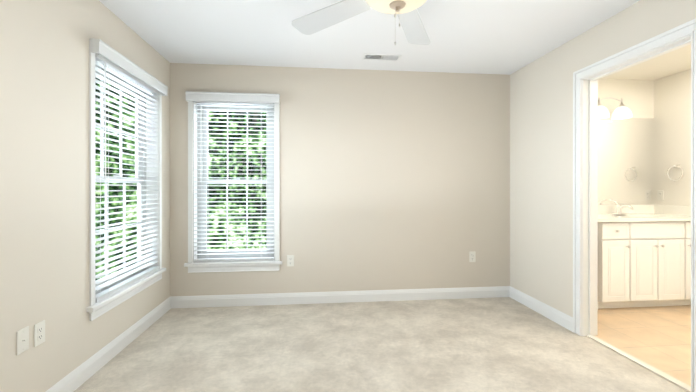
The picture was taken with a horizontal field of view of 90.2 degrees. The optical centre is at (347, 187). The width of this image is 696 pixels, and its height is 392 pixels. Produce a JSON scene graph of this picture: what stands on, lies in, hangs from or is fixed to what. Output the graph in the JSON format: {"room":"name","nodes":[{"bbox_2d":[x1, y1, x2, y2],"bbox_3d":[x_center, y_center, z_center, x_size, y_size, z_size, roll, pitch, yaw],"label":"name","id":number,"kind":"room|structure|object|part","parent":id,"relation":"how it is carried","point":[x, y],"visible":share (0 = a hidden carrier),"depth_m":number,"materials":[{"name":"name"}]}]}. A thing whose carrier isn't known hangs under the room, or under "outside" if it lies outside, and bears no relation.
{"room":"empty bedroom","nodes":[
{"label":"empty bedroom","id":0,"kind":"room"},
{"bbox_2d":[0,0,169,391],"bbox_3d":[-1.641,-0.023,1.298,0.180,2.440,4.305,0,0,-6],"label":"wall","id":1,"kind":"structure","parent":0,"point":[44,159],"depth_m":1.89,"materials":[{"name":"beige paint"}]},
{"bbox_2d":[16,326,28,354],"bbox_3d":[-1.584,0.745,1.694,0.015,0.115,0.070,0,0,-6],"label":"outlet","id":2,"kind":"object","parent":1,"relation":"attached to","point":[22,340],"visible":1,"depth_m":1.69,"materials":[{"name":"white plastic"}]},
{"bbox_2d":[34,320,44,346],"bbox_3d":[-1.598,0.755,1.798,0.007,0.115,0.070,0,0,-6],"label":"electrical outlet","id":3,"kind":"object","parent":1,"relation":"attached to","point":[39,333],"visible":1,"depth_m":1.79,"materials":[{"name":"white plastic"}]},
{"bbox_2d":[46,297,170,391],"bbox_3d":[-1.553,1.139,1.398,0.015,0.115,4.125,0,0,-6],"label":"baseboard","id":4,"kind":"structure","parent":1,"relation":"attached to","point":[78,376],"depth_m":2.37,"materials":[{"name":"white wood"}]},
{"bbox_2d":[86,39,165,320],"bbox_3d":[-1.756,-0.051,2.711,0.200,1.795,1.096,0,0,-6],"label":"window","id":5,"kind":"structure","parent":1,"relation":"in","point":[98,309],"depth_m":2.83,"materials":[{"name":"white"}]},
{"bbox_3d":[-1.823,-0.056,2.705,0.066,1.675,0.950,0,0,-6],"label":"left window sash","id":6,"kind":"part","parent":5,"relation":"part of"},
{"bbox_2d":[91,38,167,302],"bbox_3d":[-1.683,-0.100,2.719,0.106,1.698,1.048,0,0,-6],"label":"left window blind slats","id":7,"kind":"object","parent":5,"relation":"attached to","point":[108,58],"visible":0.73,"depth_m":2.58,"materials":[{"name":"white plastic"}]},
{"bbox_2d":[74,297,687,391],"bbox_3d":[0.142,1.247,1.573,3.784,0.100,4.485,0,0,-6],"label":"floor carpet","id":8,"kind":"object","parent":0,"point":[501,344],"visible":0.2,"depth_m":2.50,"materials":[{"name":"beige carpet"}]},
{"bbox_2d":[99,0,690,80],"bbox_3d":[1.060,-1.293,1.666,5.630,0.100,4.485,0,0,-6],"label":"ceiling","id":9,"kind":"structure","parent":0,"point":[506,37],"depth_m":2.81,"materials":[{"name":"white paint"}]},
{"bbox_2d":[291,0,429,44],"bbox_3d":[0.294,-0.996,1.798,1.450,0.494,1.455,0,0,-6],"label":"ceiling fan","id":10,"kind":"object","parent":9,"relation":"hanging from","point":[410,20],"visible":1,"depth_m":2.10,"materials":[{"name":"white"}]},
{"bbox_3d":[0.260,-1.009,1.823,0.374,0.092,0.374,0,0,-6],"label":"lamp shade","id":11,"kind":"part","parent":10,"relation":"part of","materials":[{"name":"white glass"}]},
{"bbox_2d":[362,53,401,60],"bbox_3d":[0.319,-1.240,3.296,0.360,0.011,0.150,0,0,-6],"label":"ceiling vent","id":12,"kind":"object","parent":9,"relation":"in","point":[390,57],"visible":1,"depth_m":3.29,"materials":[{"name":"white metal"}]},
{"bbox_2d":[170,63,653,295],"bbox_3d":[0.840,-0.024,3.808,5.630,2.440,0.180,0,0,-6],"label":"wall","id":13,"kind":"structure","parent":0,"point":[393,180],"depth_m":3.66,"materials":[{"name":"beige paint"}]},
{"bbox_2d":[184,101,281,272],"bbox_3d":[-1.156,-0.051,3.572,0.956,1.795,0.200,0,0,-6],"label":"window","id":14,"kind":"structure","parent":13,"relation":"in","point":[270,173],"depth_m":3.57,"materials":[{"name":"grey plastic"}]},
{"bbox_2d":[185,91,279,262],"bbox_3d":[-1.149,-0.100,3.500,0.908,1.698,0.106,0,0,-6],"label":"back window blind slats","id":15,"kind":"object","parent":14,"relation":"attached to","point":[230,98],"visible":1,"depth_m":3.50,"materials":[{"name":"white"}]},
{"bbox_3d":[-1.163,-0.071,3.642,0.608,1.463,0.026,0,0,-6],"label":"window glass","id":16,"kind":"part","parent":14,"relation":"part of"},
{"bbox_2d":[287,255,293,265],"bbox_3d":[-0.590,0.751,3.567,0.070,0.115,0.007,0,0,-6],"label":"electrical outlet","id":17,"kind":"object","parent":13,"relation":"attached to","point":[290,260],"visible":1,"depth_m":3.56,"materials":[{"name":"white plastic"}]},
{"bbox_2d":[170,286,509,307],"bbox_3d":[0.007,1.139,3.624,3.574,0.115,0.015,0,0,-6],"label":"baseboard","id":18,"kind":"structure","parent":13,"relation":"attached to","point":[319,297],"depth_m":3.61,"materials":[{"name":"white wood"}]},
{"bbox_2d":[469,251,475,261],"bbox_3d":[1.352,0.750,3.767,0.070,0.115,0.007,0,0,-6],"label":"electrical outlet","id":19,"kind":"object","parent":13,"relation":"attached to","point":[472,256],"visible":1,"depth_m":3.77,"materials":[{"name":"white plastic"}]},
{"bbox_2d":[598,97,632,119],"bbox_3d":[2.754,-0.894,3.822,0.732,0.244,0.231,0,0,-6],"label":"sconce","id":20,"kind":"object","parent":13,"relation":"attached to","point":[622,111],"visible":0.54,"depth_m":3.78,"materials":[{"name":"white glass"}]},
{"bbox_2d":[598,117,653,204],"bbox_3d":[2.749,-0.309,3.934,1.598,1.006,0.008,0,0,-6],"label":"bathroom mirror","id":21,"kind":"object","parent":13,"relation":"attached to","point":[625,161],"visible":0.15,"depth_m":3.98,"materials":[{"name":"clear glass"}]},
{"bbox_2d":[510,0,695,316],"bbox_3d":[2.063,-0.023,1.679,0.120,2.440,4.305,0,0,-6],"label":"wall","id":22,"kind":"structure","parent":0,"point":[541,179],"depth_m":3.14,"materials":[{"name":"beige paint"}]},
{"bbox_2d":[510,286,572,331],"bbox_3d":[1.824,1.139,3.342,0.015,0.115,0.949,0,0,-6],"label":"baseboard","id":23,"kind":"structure","parent":22,"relation":"attached to","point":[552,314],"depth_m":3.24,"materials":[{"name":"white wood"}]},
{"bbox_2d":[573,19,695,391],"bbox_3d":[1.991,0.121,2.396,0.162,2.151,0.971,0,0,-6],"label":"door frame","id":24,"kind":"structure","parent":22,"relation":"attached to","point":[671,35],"depth_m":2.79,"materials":[{"name":"white wood"}]},
{"bbox_2d":[586,335,690,391],"bbox_3d":[1.987,1.190,2.396,0.055,0.012,0.805,0,0,-6],"label":"door threshold sill","id":25,"kind":"structure","parent":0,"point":[677,382],"depth_m":2.32,"materials":[{"name":"white wood"}]},
{"bbox_2d":[654,69,690,205],"bbox_3d":[3.733,-0.024,2.708,0.100,2.440,2.650,0,0,-6],"label":"wall","id":26,"kind":"structure","parent":0,"point":[672,120],"depth_m":3.80,"materials":[{"name":"white paint"}]},
{"bbox_2d":[657,190,663,200],"bbox_3d":[3.553,0.086,3.941,0.007,0.115,0.070,0,0,-6],"label":"outlet","id":27,"kind":"object","parent":26,"relation":"attached to","point":[660,194],"visible":1,"depth_m":3.94,"materials":[{"name":"white plastic"}]},
{"bbox_2d":[667,164,683,180],"bbox_3d":[3.553,-0.169,3.750,0.045,0.183,0.166,0,0,-6],"label":"towel ring","id":28,"kind":"object","parent":26,"relation":"attached to","point":[677,166],"visible":0.98,"depth_m":3.74,"materials":[{"name":"silver metal"}]},
{"label":"outside","id":29,"kind":"structure","parent":0,"visible":0},
{"bbox_2d":[95,77,265,280],"bbox_3d":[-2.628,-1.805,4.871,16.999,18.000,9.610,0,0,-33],"label":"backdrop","id":30,"kind":"structure","parent":29,"point":[255,170],"depth_m":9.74,"materials":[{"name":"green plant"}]},
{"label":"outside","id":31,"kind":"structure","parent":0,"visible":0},
{"bbox_2d":[586,305,690,389],"bbox_3d":[2.859,1.246,2.669,1.846,0.100,2.750,0,0,-6],"label":"floor","id":32,"kind":"structure","parent":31,"point":[658,337],"depth_m":2.83,"materials":[{"name":"beige tile"}]},
{"bbox_2d":[598,215,690,308],"bbox_3d":[2.757,0.762,3.632,1.646,0.868,0.606,0,0,-6],"label":"bathroom vanity","id":33,"kind":"object","parent":32,"relation":"on","point":[644,255],"depth_m":3.38,"materials":[{"name":"white wood"}]},
{"bbox_2d":[598,213,690,217],"bbox_3d":[2.757,0.355,3.636,1.646,0.130,0.597,0,0,-6],"label":"countertop","id":34,"kind":"structure","parent":33,"relation":"on","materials":[{"name":"white stone"}]},
{"bbox_2d":[610,199,633,213],"bbox_3d":[2.989,0.208,3.787,0.203,0.162,0.280,0,0,-6],"label":"faucet","id":35,"kind":"object","parent":34,"relation":"on","point":[614,209],"depth_m":3.81,"materials":[{"name":"silver metal"}]}
]}

